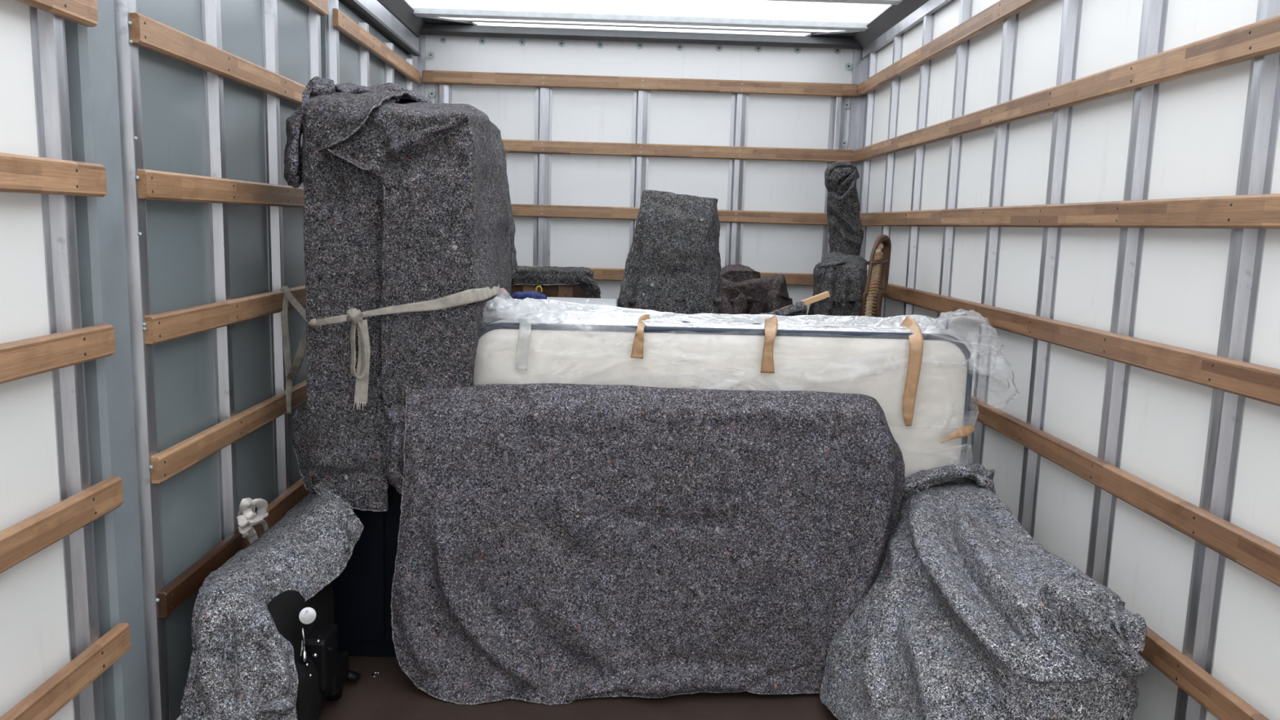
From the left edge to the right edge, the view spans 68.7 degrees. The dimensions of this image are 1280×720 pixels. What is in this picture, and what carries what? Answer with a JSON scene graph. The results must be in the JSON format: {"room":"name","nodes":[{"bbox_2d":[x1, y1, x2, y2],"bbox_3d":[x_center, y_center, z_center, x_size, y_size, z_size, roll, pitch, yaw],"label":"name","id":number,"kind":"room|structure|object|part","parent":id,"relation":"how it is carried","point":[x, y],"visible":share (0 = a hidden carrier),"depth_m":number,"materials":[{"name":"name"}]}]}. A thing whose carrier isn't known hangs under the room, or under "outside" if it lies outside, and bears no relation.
{"room":"moving truck interior","nodes":[
{"label":"moving truck interior","id":0,"kind":"room"},
{"bbox_2d":[0,0,73,719],"bbox_3d":[-1.197,0.034,0.829,0.030,2.430,2.380,1,8,-1],"label":"wall","id":1,"kind":"structure","parent":0,"point":[34,646],"depth_m":1.83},
{"bbox_2d":[0,152,106,196],"bbox_3d":[-1.140,-0.252,1.090,0.023,0.069,1.875,1,8,-1],"label":"wooden rail","id":2,"kind":"object","parent":1,"relation":"attached to","point":[18,173],"visible":1,"depth_m":1.82,"materials":[{"name":"brown wood"}]},
{"bbox_2d":[15,0,97,26],"bbox_3d":[-1.130,-0.600,1.040,0.023,0.069,1.875,1,8,-1],"label":"wooden rail","id":3,"kind":"object","parent":1,"relation":"attached to","point":[83,12],"visible":1,"depth_m":1.88,"materials":[{"name":"brown wood"}]},
{"bbox_2d":[0,324,115,383],"bbox_3d":[-1.150,0.089,1.139,0.023,0.069,1.875,1,8,-1],"label":"wooden rail","id":4,"kind":"object","parent":1,"relation":"attached to","point":[25,357],"visible":1,"depth_m":1.84,"materials":[{"name":"brown wood"}]},
{"bbox_2d":[0,476,123,573],"bbox_3d":[-1.159,0.430,1.188,0.023,0.069,1.875,1,8,-1],"label":"wooden rail","id":5,"kind":"object","parent":1,"relation":"attached to","point":[21,540],"visible":1,"depth_m":1.87,"materials":[{"name":"brown wood"}]},
{"bbox_2d":[0,622,130,719],"bbox_3d":[-1.169,0.772,1.237,0.023,0.069,1.875,1,8,-1],"label":"wooden rail","id":6,"kind":"object","parent":1,"relation":"attached to","point":[45,701],"visible":1,"depth_m":1.94,"materials":[{"name":"brown wood"}]},
{"bbox_2d":[29,5,104,719],"bbox_3d":[-1.190,-0.118,1.954,0.030,2.410,0.096,1,8,-1],"label":"wall post","id":7,"kind":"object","parent":1,"relation":"attached to","point":[48,42],"depth_m":1.94,"materials":[{"name":"metal"}]},
{"bbox_2d":[64,0,149,719],"bbox_3d":[-1.229,-0.147,2.115,0.080,2.420,0.127,1,8,-1],"label":"door frame post","id":8,"kind":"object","parent":1,"relation":"attached to","point":[91,51],"depth_m":2.11,"materials":[{"name":"grey metal"}]},
{"bbox_2d":[377,0,426,37],"bbox_3d":[-1.162,-1.394,2.301,0.120,0.098,5.700,1,8,-1],"label":"trim","id":9,"kind":"structure","parent":1,"relation":"attached to","point":[402,10],"depth_m":4.71,"materials":[{"name":"metal"}]},
{"bbox_2d":[320,0,408,87],"bbox_3d":[-1.273,-0.502,4.534,0.030,2.430,1.589,1,8,-1],"label":"wall","id":10,"kind":"structure","parent":0,"point":[348,48],"depth_m":4.00,"materials":[{"name":"grey metal"}]},
{"bbox_2d":[113,0,328,719],"bbox_3d":[-1.214,-0.257,2.917,0.083,2.310,1.485,1,8,-1],"label":"wall","id":11,"kind":"structure","parent":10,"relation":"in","point":[175,116],"depth_m":2.60,"materials":[{"name":"metal"}]},
{"bbox_3d":[-1.167,-0.860,2.841,0.023,0.069,1.415,1,8,-1],"label":"wooden rail","id":12,"kind":"part","parent":11,"relation":"part of","materials":[{"name":"brown wood"}]},
{"bbox_3d":[-1.177,-0.512,2.891,0.023,0.069,1.415,1,8,-1],"label":"wooden rail","id":13,"kind":"part","parent":11,"relation":"part of","materials":[{"name":"brown wood"}]},
{"bbox_3d":[-1.187,-0.172,2.940,0.023,0.069,1.415,1,8,-1],"label":"wooden rail","id":14,"kind":"part","parent":11,"relation":"part of","materials":[{"name":"brown wood"}]},
{"bbox_3d":[-1.196,0.169,2.989,0.023,0.069,1.415,1,8,-1],"label":"wooden rail","id":15,"kind":"part","parent":11,"relation":"part of","materials":[{"name":"brown wood"}]},
{"bbox_3d":[-1.206,0.512,3.038,0.023,0.069,1.415,1,8,-1],"label":"wooden rail","id":16,"kind":"part","parent":11,"relation":"part of","materials":[{"name":"brown wood"}]},
{"bbox_2d":[236,497,268,543],"bbox_3d":[-1.162,0.489,2.829,0.079,0.207,0.303,1,8,-1],"label":"strap","id":17,"kind":"object","parent":11,"relation":"attached to","point":[246,517],"visible":0.94,"depth_m":2.75,"materials":[{"name":"white fabric"}]},
{"bbox_3d":[-1.157,-1.214,2.789,0.023,0.069,1.415,1,8,-1],"label":"wooden rail","id":18,"kind":"part","parent":11,"relation":"part of","materials":[{"name":"brown wood"}]},
{"bbox_2d":[280,284,500,413],"bbox_3d":[-0.837,-0.013,2.945,0.744,0.464,0.475,1,8,-1],"label":"strap","id":19,"kind":"object","parent":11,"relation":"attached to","point":[471,295],"visible":0.98,"depth_m":2.75,"materials":[{"name":"white fabric"}]},
{"bbox_2d":[326,0,339,84],"bbox_3d":[-1.231,-0.304,3.831,0.030,2.240,0.102,1,8,-1],"label":"trim","id":20,"kind":"structure","parent":10,"relation":"attached to","point":[332,33],"depth_m":3.67,"materials":[{"name":"metal"}]},
{"bbox_2d":[358,21,369,86],"bbox_3d":[-1.240,-0.368,4.276,0.030,2.240,0.102,1,8,-1],"label":"trim","id":21,"kind":"structure","parent":10,"relation":"attached to","point":[363,54],"depth_m":4.11,"materials":[{"name":"metal"}]},
{"bbox_2d":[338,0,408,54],"bbox_3d":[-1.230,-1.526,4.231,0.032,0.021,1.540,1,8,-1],"label":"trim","id":22,"kind":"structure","parent":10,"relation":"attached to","point":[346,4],"depth_m":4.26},
{"bbox_2d":[332,8,421,84],"bbox_3d":[-1.190,-1.430,4.362,0.023,0.069,1.510,1,8,-1],"label":"wooden rail","id":23,"kind":"object","parent":10,"relation":"attached to","point":[342,23],"visible":1,"depth_m":4.13,"materials":[{"name":"brown wood"}]},
{"bbox_2d":[344,0,420,56],"bbox_3d":[-1.213,-1.590,4.288,0.045,0.085,1.670,1,8,-1],"label":"trim","id":24,"kind":"structure","parent":10,"relation":"attached to","point":[374,6],"depth_m":4.50,"materials":[{"name":"metal"}]},
{"bbox_2d":[384,41,394,83],"bbox_3d":[-1.249,-0.434,4.731,0.030,2.240,0.102,1,8,-1],"label":"trim","id":25,"kind":"structure","parent":10,"relation":"attached to","point":[389,71],"depth_m":4.56,"materials":[{"name":"metal"}]},
{"bbox_2d":[405,53,417,92],"bbox_3d":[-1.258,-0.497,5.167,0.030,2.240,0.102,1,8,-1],"label":"trim","id":26,"kind":"structure","parent":10,"relation":"attached to","point":[409,83],"depth_m":5.00,"materials":[{"name":"metal"}]},
{"bbox_2d":[764,0,902,4],"bbox_3d":[0.024,-1.679,4.265,2.370,0.028,0.100,1,8,-1],"label":"trim","id":27,"kind":"structure","parent":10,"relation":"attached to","point":[861,2],"depth_m":4.30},
{"bbox_2d":[176,656,838,719],"bbox_3d":[0.000,1.046,2.733,2.664,0.050,5.809,1,8,-1],"label":"floor","id":28,"kind":"structure","parent":0,"point":[391,695],"depth_m":2.75,"materials":[{"name":"brown wood"}]},
{"bbox_2d":[266,581,360,719],"bbox_3d":[-0.972,0.792,2.642,0.273,0.415,0.518,1,8,-1],"label":"office chair","id":29,"kind":"object","parent":28,"relation":"on","point":[322,670],"visible":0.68,"depth_m":2.52,"materials":[{"name":"black plastic"}]},
{"bbox_2d":[180,484,364,719],"bbox_3d":[-0.993,0.694,2.674,0.335,0.567,0.892,1,8,-1],"label":"blanket","id":30,"kind":"object","parent":29,"relation":"on","point":[242,667],"visible":0.97,"depth_m":2.32,"materials":[{"name":"fabric"}]},
{"bbox_3d":[-0.891,0.742,2.485,0.009,0.065,0.007,5,9,21],"label":"release rod","id":31,"kind":"part","parent":29,"relation":"part of","materials":[{"name":"silver metal"}]},
{"bbox_3d":[-0.943,0.904,2.517,0.149,0.230,0.199,1,8,-1],"label":"backrest","id":32,"kind":"part","parent":29,"relation":"part of","materials":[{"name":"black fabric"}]},
{"bbox_3d":[-0.898,0.944,2.547,0.066,0.121,0.216,2,8,4],"label":"leg","id":33,"kind":"part","parent":29,"relation":"part of","materials":[{"name":"black plastic"}]},
{"bbox_3d":[-0.857,0.779,2.541,0.050,0.027,0.014,1,8,-1],"label":"lever","id":34,"kind":"part","parent":29,"relation":"part of","materials":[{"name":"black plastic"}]},
{"bbox_3d":[-0.918,0.933,2.813,0.152,0.075,0.072,-2,9,-26],"label":"leg","id":35,"kind":"part","parent":29,"relation":"part of","materials":[{"name":"black plastic"}]},
{"bbox_2d":[332,479,402,657],"bbox_3d":[-0.765,0.101,3.219,0.430,1.640,0.667,1,8,-1],"label":"tall cabinet","id":36,"kind":"object","parent":28,"relation":"on","point":[362,617],"visible":0.22,"depth_m":2.97,"materials":[{"name":"black"}]},
{"bbox_2d":[291,91,414,511],"bbox_3d":[-0.937,-0.224,2.993,0.388,1.303,0.602,1,8,-1],"label":"blanket","id":37,"kind":"object","parent":36,"relation":"on","point":[345,445],"visible":0.9,"depth_m":2.79,"materials":[{"name":"fabric"}]},
{"bbox_3d":[-0.881,0.125,2.889,0.171,1.560,0.011,1,8,-1],"label":"door","id":38,"kind":"part","parent":36,"relation":"part of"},
{"bbox_3d":[-0.671,0.130,2.894,0.236,1.560,0.011,1,8,-1],"label":"door","id":39,"kind":"part","parent":36,"relation":"part of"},
{"bbox_2d":[324,102,517,471],"bbox_3d":[-0.751,-0.285,3.137,0.592,1.192,0.877,1,8,-1],"label":"blanket","id":40,"kind":"object","parent":36,"relation":"on","point":[448,228],"visible":0.78,"depth_m":2.75,"materials":[{"name":"fabric"}]},
{"bbox_2d":[283,75,431,188],"bbox_3d":[-0.923,-0.741,3.080,0.286,0.380,0.806,3,8,9],"label":"blanket","id":41,"kind":"object","parent":40,"relation":"on","point":[317,86],"visible":0.65,"depth_m":2.81,"materials":[{"name":"grey fabric"}]},
{"bbox_2d":[511,268,594,297],"bbox_3d":[-0.467,0.117,4.827,0.425,1.165,0.362,1,8,-1],"label":"drawer unit","id":42,"kind":"object","parent":28,"relation":"on","point":[575,291],"visible":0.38,"depth_m":4.58,"materials":[{"name":"brown wood"}]},
{"bbox_2d":[512,266,600,298],"bbox_3d":[-0.429,-0.333,4.727,0.470,0.289,0.435,1,8,-1],"label":"blanket","id":43,"kind":"object","parent":42,"relation":"on","point":[544,275],"visible":0.85,"depth_m":4.54,"materials":[{"name":"fabric"}]},
{"bbox_2d":[617,190,721,321],"bbox_3d":[0.097,-0.020,4.452,0.564,1.540,0.706,1,8,-1],"label":"blanket","id":44,"kind":"object","parent":28,"relation":"on","point":[673,264],"visible":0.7,"depth_m":4.18,"materials":[{"name":"fabric"}]},
{"bbox_2d":[473,288,1018,479],"bbox_3d":[0.302,0.382,3.084,1.770,1.195,0.356,2,8,0],"label":"mattress","id":45,"kind":"object","parent":28,"relation":"on","point":[920,376],"visible":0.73,"depth_m":2.93,"materials":[{"name":"fabric"}]},
{"bbox_2d":[510,297,617,316],"bbox_3d":[-0.348,0.262,4.225,0.460,1.057,0.420,1,8,-1],"label":"plastic wrap","id":46,"kind":"object","parent":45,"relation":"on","point":[612,302],"visible":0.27,"depth_m":4.09,"materials":[{"name":"clear plastic"}]},
{"bbox_2d":[511,285,546,302],"bbox_3d":[-0.474,-0.276,4.000,0.156,0.086,0.079,1,8,-1],"label":"bag","id":47,"kind":"object","parent":46,"relation":"on","point":[535,295],"visible":0.7,"depth_m":3.97,"materials":[{"name":"blue fabric"}]},
{"bbox_3d":[-0.334,-0.251,4.151,0.460,0.020,0.420,1,8,-1],"label":"lid","id":48,"kind":"part","parent":46,"relation":"part of","materials":[{"name":"clear plastic"}]},
{"bbox_2d":[582,299,590,305],"bbox_3d":[-0.227,-0.244,3.982,0.032,0.031,0.016,1,8,-1],"label":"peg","id":49,"kind":"object","parent":46,"relation":"on","point":[587,301],"visible":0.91,"depth_m":3.98,"materials":[{"name":"white plastic"}]},
{"bbox_2d":[718,264,792,322],"bbox_3d":[0.534,0.160,4.558,0.401,1.217,0.556,1,8,-1],"label":"blanket","id":50,"kind":"object","parent":28,"relation":"on","point":[743,291],"visible":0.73,"depth_m":4.38,"materials":[{"name":"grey fabric"}]},
{"bbox_2d":[733,301,807,322],"bbox_3d":[0.472,0.327,3.701,0.349,1.128,0.120,1,8,-1],"label":"blanket","id":51,"kind":"object","parent":28,"relation":"on","point":[799,308],"visible":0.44,"depth_m":3.59,"materials":[{"name":"fabric"}]},
{"bbox_2d":[781,291,830,308],"bbox_3d":[0.464,-0.156,3.645,0.538,0.236,0.024,1,8,-1],"label":"wooden stick","id":52,"kind":"object","parent":51,"relation":"in","point":[824,295],"visible":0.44,"depth_m":3.63,"materials":[{"name":"brown wood"}]},
{"bbox_2d":[807,252,867,324],"bbox_3d":[0.924,0.128,4.578,0.352,1.296,0.435,1,8,-1],"label":"blanket","id":53,"kind":"object","parent":28,"relation":"on","point":[843,276],"visible":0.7,"depth_m":4.35,"materials":[{"name":"fabric"}]},
{"bbox_2d":[824,160,863,255],"bbox_3d":[1.046,-0.133,4.838,0.300,1.745,0.214,1,8,-1],"label":"blanket","id":54,"kind":"object","parent":28,"relation":"on","point":[846,232],"visible":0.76,"depth_m":4.75,"materials":[{"name":"fabric"}]},
{"bbox_2d":[860,234,891,325],"bbox_3d":[1.010,0.144,4.149,0.057,1.389,0.294,7,10,31],"label":"cane chair","id":55,"kind":"object","parent":28,"relation":"on","point":[882,258],"visible":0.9,"depth_m":4.10,"materials":[{"name":"brown wicker"}]},
{"bbox_2d":[819,462,1147,719],"bbox_3d":[0.848,0.722,2.553,0.631,0.699,1.071,1,8,-1],"label":"blanket","id":56,"kind":"object","parent":28,"relation":"on","point":[965,615],"visible":0.96,"depth_m":2.31,"materials":[{"name":"fabric"}]},
{"bbox_2d":[425,35,853,315],"bbox_3d":[-0.023,-0.586,5.356,2.564,2.430,0.050,1,8,-1],"label":"wall","id":57,"kind":"structure","parent":0,"point":[578,114],"depth_m":5.25,"materials":[{"name":"metal"}]},
{"bbox_2d":[417,35,426,97],"bbox_3d":[-1.243,-0.604,5.316,0.062,2.410,0.014,1,8,-1],"label":"trim","id":58,"kind":"structure","parent":57,"relation":"attached to","point":[421,88],"depth_m":5.16,"materials":[{"name":"metal"}]},
{"bbox_2d":[426,51,434,58],"bbox_3d":[-1.151,-1.677,5.154,0.038,0.037,0.003,1,8,-1],"label":"washer","id":59,"kind":"object","parent":57,"relation":"in","point":[430,55],"depth_m":5.15,"materials":[{"name":"metal"}]},
{"bbox_2d":[428,90,435,97],"bbox_3d":[-1.151,-1.472,5.183,0.038,0.037,0.003,1,8,-1],"label":"washer","id":60,"kind":"object","parent":57,"relation":"in","point":[431,93],"depth_m":5.18,"materials":[{"name":"metal"}]},
{"bbox_2d":[439,36,446,43],"bbox_3d":[-1.084,-1.762,5.157,0.038,0.037,0.003,1,8,-1],"label":"washer","id":61,"kind":"object","parent":57,"relation":"in","point":[442,39],"depth_m":5.16,"materials":[{"name":"metal"}]},
{"bbox_2d":[435,84,452,103],"bbox_3d":[-1.118,-0.491,5.327,0.096,2.190,0.030,1,8,-1],"label":"trim","id":62,"kind":"structure","parent":57,"relation":"attached to","point":[443,92],"depth_m":5.18,"materials":[{"name":"metal"}]},
{"bbox_2d":[420,16,477,25],"bbox_3d":[-1.037,-1.822,5.026,0.300,0.010,0.210,1,8,-1],"label":"trim","id":63,"kind":"structure","parent":57,"relation":"attached to","point":[428,20],"depth_m":5.04,"materials":[{"name":"metal"}]},
{"bbox_2d":[479,37,485,44],"bbox_3d":[-0.869,-1.756,5.163,0.038,0.037,0.003,1,8,-1],"label":"washer","id":64,"kind":"object","parent":57,"relation":"in","point":[482,40],"depth_m":5.16,"materials":[{"name":"metal"}]},
{"bbox_2d":[518,39,525,45],"bbox_3d":[-0.650,-1.751,5.168,0.038,0.037,0.003,1,8,-1],"label":"washer","id":65,"kind":"object","parent":57,"relation":"in","point":[521,42],"depth_m":5.17,"materials":[{"name":"metal"}]},
{"bbox_2d":[533,87,552,266],"bbox_3d":[-0.563,-0.477,5.340,0.096,2.190,0.030,1,8,-1],"label":"trim","id":66,"kind":"structure","parent":57,"relation":"attached to","point":[543,95],"depth_m":5.26,"materials":[{"name":"metal"}]},
{"bbox_2d":[558,40,564,47],"bbox_3d":[-0.434,-1.746,5.173,0.038,0.037,0.003,1,8,-1],"label":"washer","id":67,"kind":"object","parent":57,"relation":"in","point":[561,42],"depth_m":5.17,"materials":[{"name":"metal"}]},
{"bbox_2d":[596,41,603,48],"bbox_3d":[-0.221,-1.741,5.178,0.038,0.037,0.003,1,8,-1],"label":"washer","id":68,"kind":"object","parent":57,"relation":"in","point":[599,44],"depth_m":5.18,"materials":[{"name":"metal"}]},
{"bbox_2d":[422,70,857,97],"bbox_3d":[0.004,-1.526,5.174,2.400,0.069,0.023,1,8,-1],"label":"wooden rail","id":69,"kind":"object","parent":57,"relation":"attached to","point":[428,77],"visible":1,"depth_m":5.16,"materials":[{"name":"brown wood"}]},
{"bbox_2d":[629,90,650,250],"bbox_3d":[-0.018,-0.464,5.354,0.096,2.190,0.030,1,8,-1],"label":"trim","id":70,"kind":"structure","parent":57,"relation":"attached to","point":[642,99],"depth_m":5.25,"materials":[{"name":"metal"}]},
{"bbox_2d":[636,42,643,48],"bbox_3d":[0.000,-1.739,5.183,0.038,0.037,0.003,1,8,-1],"label":"washer","id":71,"kind":"object","parent":57,"relation":"in","point":[639,45],"depth_m":5.18,"materials":[{"name":"metal"}]},
{"bbox_2d":[419,23,862,48],"bbox_3d":[0.011,-1.778,5.151,2.504,0.061,0.095,1,8,-1],"label":"trim","id":72,"kind":"structure","parent":57,"relation":"attached to","point":[437,29],"depth_m":5.11,"materials":[{"name":"metal"}]},
{"bbox_2d":[457,19,825,33],"bbox_3d":[0.012,-1.808,5.083,2.340,0.008,0.007,1,8,-1],"label":"trim","id":73,"kind":"structure","parent":57,"relation":"attached to","point":[485,21],"depth_m":5.08,"materials":[{"name":"metal"}]},
{"bbox_2d":[517,265,813,285],"bbox_3d":[-0.025,-0.483,5.324,2.400,0.069,0.023,1,8,-1],"label":"wooden rail","id":74,"kind":"object","parent":57,"relation":"attached to","point":[600,273],"visible":0.02,"depth_m":5.33,"materials":[{"name":"brown wood"}]},
{"bbox_2d":[511,204,827,225],"bbox_3d":[-0.015,-0.823,5.275,2.400,0.069,0.023,1,8,-1],"label":"wooden rail","id":75,"kind":"object","parent":57,"relation":"attached to","point":[518,210],"visible":0.54,"depth_m":5.26,"materials":[{"name":"brown wood"}]},
{"bbox_2d":[502,139,853,162],"bbox_3d":[-0.005,-1.171,5.225,2.400,0.069,0.023,1,8,-1],"label":"wooden rail","id":76,"kind":"object","parent":57,"relation":"attached to","point":[510,145],"visible":0.92,"depth_m":5.22,"materials":[{"name":"brown wood"}]},
{"bbox_2d":[676,44,683,50],"bbox_3d":[0.221,-1.731,5.189,0.038,0.037,0.003,1,8,-1],"label":"washer","id":77,"kind":"object","parent":57,"relation":"in","point":[679,46],"depth_m":5.19,"materials":[{"name":"metal"}]},
{"bbox_2d":[715,44,722,51],"bbox_3d":[0.438,-1.729,5.193,0.038,0.037,0.003,1,8,-1],"label":"washer","id":78,"kind":"object","parent":57,"relation":"in","point":[718,47],"depth_m":5.19,"materials":[{"name":"metal"}]},
{"bbox_2d":[724,93,748,266],"bbox_3d":[0.531,-0.450,5.367,0.096,2.190,0.030,1,8,-1],"label":"trim","id":79,"kind":"structure","parent":57,"relation":"attached to","point":[740,102],"depth_m":5.28,"materials":[{"name":"metal"}]},
{"bbox_2d":[755,45,761,52],"bbox_3d":[0.656,-1.727,5.198,0.038,0.037,0.003,1,8,-1],"label":"washer","id":80,"kind":"object","parent":57,"relation":"in","point":[757,48],"depth_m":5.20,"materials":[{"name":"metal"}]},
{"bbox_2d":[794,47,800,53],"bbox_3d":[0.875,-1.722,5.203,0.038,0.037,0.003,1,8,-1],"label":"washer","id":81,"kind":"object","parent":57,"relation":"in","point":[797,50],"depth_m":5.20,"materials":[{"name":"metal"}]},
{"bbox_2d":[805,31,859,37],"bbox_3d":[1.065,-1.770,5.077,0.300,0.010,0.210,1,8,-1],"label":"trim","id":82,"kind":"structure","parent":57,"relation":"attached to","point":[838,33],"depth_m":5.09,"materials":[{"name":"metal"}]},
{"bbox_2d":[822,96,847,254],"bbox_3d":[1.086,-0.437,5.380,0.096,2.190,0.030,1,8,-1],"label":"trim","id":83,"kind":"structure","parent":57,"relation":"attached to","point":[837,113],"depth_m":5.25,"materials":[{"name":"metal"}]},
{"bbox_2d":[834,48,840,53],"bbox_3d":[1.097,-1.720,5.208,0.038,0.037,0.003,1,8,-1],"label":"washer","id":84,"kind":"object","parent":57,"relation":"in","point":[836,51],"depth_m":5.21,"materials":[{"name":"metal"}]},
{"bbox_2d":[843,139,847,146],"bbox_3d":[1.148,-1.219,5.267,0.038,0.037,0.003,1,8,-1],"label":"washer","id":85,"kind":"object","parent":57,"relation":"in","point":[845,141],"depth_m":5.27,"materials":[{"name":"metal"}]},
{"bbox_2d":[844,101,850,108],"bbox_3d":[1.156,-1.425,5.237,0.038,0.037,0.003,1,8,-1],"label":"washer","id":86,"kind":"object","parent":57,"relation":"in","point":[847,104],"depth_m":5.24,"materials":[{"name":"metal"}]},
{"bbox_2d":[844,62,852,70],"bbox_3d":[1.160,-1.632,5.207,0.038,0.037,0.003,1,8,-1],"label":"washer","id":87,"kind":"object","parent":57,"relation":"in","point":[848,66],"depth_m":5.21,"materials":[{"name":"metal"}]},
{"bbox_2d":[847,48,863,168],"bbox_3d":[1.182,-0.539,5.375,0.057,2.400,0.014,1,8,-1],"label":"trim","id":88,"kind":"structure","parent":57,"relation":"attached to","point":[858,61],"depth_m":5.24,"materials":[{"name":"metal"}]},
{"bbox_2d":[405,0,889,35],"bbox_3d":[0.063,-1.421,2.357,2.430,0.004,5.770,1,8,-1],"label":"ceiling","id":89,"kind":"structure","parent":0,"point":[757,9],"depth_m":4.69,"materials":[{"name":"white plastic"}]},
{"bbox_2d":[412,6,869,31],"bbox_3d":[0.012,-1.765,4.859,2.370,0.028,0.100,1,8,-1],"label":"trim","id":90,"kind":"structure","parent":89,"relation":"attached to","point":[419,11],"depth_m":4.82,"materials":[{"name":"white metal"}]},
{"bbox_2d":[864,0,1279,719],"bbox_3d":[1.302,-0.144,2.547,0.030,2.430,5.729,1,8,-1],"label":"wall","id":91,"kind":"structure","parent":0,"point":[1201,116],"depth_m":2.51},
{"bbox_2d":[856,56,869,206],"bbox_3d":[1.220,-0.531,5.324,0.018,2.400,0.119,1,8,-1],"label":"trim","id":92,"kind":"structure","parent":91,"relation":"attached to","point":[865,66],"depth_m":5.20,"materials":[{"name":"metal"}]},
{"bbox_2d":[859,50,877,258],"bbox_3d":[1.217,-0.517,5.192,0.030,2.410,0.096,1,8,-1],"label":"trim","id":93,"kind":"structure","parent":91,"relation":"attached to","point":[873,62],"depth_m":5.07,"materials":[{"name":"metal"}]},
{"bbox_2d":[878,33,903,325],"bbox_3d":[1.226,-0.452,4.740,0.030,2.410,0.096,1,8,-1],"label":"trim","id":94,"kind":"structure","parent":91,"relation":"attached to","point":[898,40],"depth_m":4.62,"materials":[{"name":"metal"}]},
{"bbox_2d":[852,0,929,49],"bbox_3d":[1.290,-1.334,2.360,0.140,0.098,5.700,1,8,-1],"label":"trim","id":95,"kind":"structure","parent":91,"relation":"attached to","point":[892,15],"depth_m":4.58,"materials":[{"name":"metal"}]},
{"bbox_2d":[862,0,951,57],"bbox_3d":[1.296,-1.284,2.357,0.023,0.050,5.680,1,8,-1],"label":"trim","id":96,"kind":"structure","parent":91,"relation":"attached to","point":[931,6],"depth_m":4.41,"materials":[{"name":"metal"}]},
{"bbox_2d":[903,12,934,315],"bbox_3d":[1.236,-0.386,4.288,0.030,2.410,0.096,1,8,-1],"label":"trim","id":97,"kind":"structure","parent":91,"relation":"attached to","point":[928,20],"depth_m":4.19,"materials":[{"name":"metal"}]},
{"bbox_2d":[857,0,1042,96],"bbox_3d":[1.267,-1.127,2.655,0.023,0.069,5.126,1,8,-1],"label":"wooden rail","id":98,"kind":"object","parent":91,"relation":"attached to","point":[1001,11],"visible":1,"depth_m":3.72,"materials":[{"name":"brown wood"}]},
{"bbox_2d":[937,0,973,333],"bbox_3d":[1.245,-0.321,3.837,0.030,2.410,0.096,1,8,-1],"label":"trim","id":99,"kind":"structure","parent":91,"relation":"attached to","point":[966,6],"depth_m":3.74,"materials":[{"name":"metal"}]},
{"bbox_2d":[969,13,1019,465],"bbox_3d":[1.254,-0.256,3.385,0.030,2.410,0.096,1,8,-1],"label":"trim","id":100,"kind":"structure","parent":91,"relation":"attached to","point":[1010,31],"depth_m":3.33,"materials":[{"name":"metal"}]},
{"bbox_2d":[1017,0,1082,537],"bbox_3d":[1.263,-0.190,2.933,0.030,2.410,0.096,1,8,-1],"label":"trim","id":101,"kind":"structure","parent":91,"relation":"attached to","point":[1072,9],"depth_m":2.89,"materials":[{"name":"metal"}]},
{"bbox_2d":[853,14,1279,162],"bbox_3d":[1.257,-0.773,2.706,0.023,0.069,5.126,1,8,-1],"label":"wooden rail","id":102,"kind":"object","parent":91,"relation":"attached to","point":[1261,38],"visible":1,"depth_m":2.47,"materials":[{"name":"brown wood"}]},
{"bbox_2d":[859,193,1279,229],"bbox_3d":[1.247,-0.425,2.756,0.023,0.069,5.126,1,8,-1],"label":"wooden rail","id":103,"kind":"object","parent":91,"relation":"attached to","point":[1256,211],"visible":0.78,"depth_m":2.44,"materials":[{"name":"brown wood"}]},
{"bbox_2d":[868,279,1279,406],"bbox_3d":[1.237,-0.084,2.805,0.023,0.069,5.126,1,8,-1],"label":"wooden rail","id":104,"kind":"object","parent":91,"relation":"attached to","point":[1257,382],"visible":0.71,"depth_m":2.38,"materials":[{"name":"brown wood"}]},
{"bbox_2d":[970,395,1279,586],"bbox_3d":[1.228,0.257,2.855,0.023,0.069,5.126,1,8,-1],"label":"wooden rail","id":105,"kind":"object","parent":91,"relation":"attached to","point":[1247,549],"visible":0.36,"depth_m":2.26,"materials":[{"name":"brown wood"}]},
{"bbox_2d":[1085,0,1168,587],"bbox_3d":[1.272,-0.125,2.482,0.030,2.410,0.096,1,8,-1],"label":"trim","id":106,"kind":"structure","parent":91,"relation":"attached to","point":[1154,12],"depth_m":2.45,"materials":[{"name":"metal"}]},
{"bbox_2d":[1036,542,1269,719],"bbox_3d":[1.218,0.599,2.904,0.023,0.069,5.126,1,8,-1],"label":"wooden rail","id":107,"kind":"object","parent":91,"relation":"attached to","point":[1217,699],"visible":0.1,"depth_m":2.07,"materials":[{"name":"brown wood"}]},
{"bbox_2d":[1173,0,1279,719],"bbox_3d":[1.282,-0.059,2.030,0.030,2.410,0.096,1,8,-1],"label":"wall post","id":108,"kind":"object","parent":91,"relation":"attached to","point":[1262,113],"depth_m":2.02,"materials":[{"name":"metal"}]},
{"bbox_3d":[0.016,0.594,2.896,1.400,0.800,0.090,1,8,-1],"label":"furniture","id":109,"kind":"object","parent":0,"visible":0},
{"bbox_2d":[382,382,905,705],"bbox_3d":[0.019,0.543,2.826,1.610,0.921,0.332,1,8,-1],"label":"blanket","id":110,"kind":"object","parent":109,"relation":"on","point":[558,544],"visible":0.98,"depth_m":2.77,"materials":[{"name":"grey fabric"}]}
]}

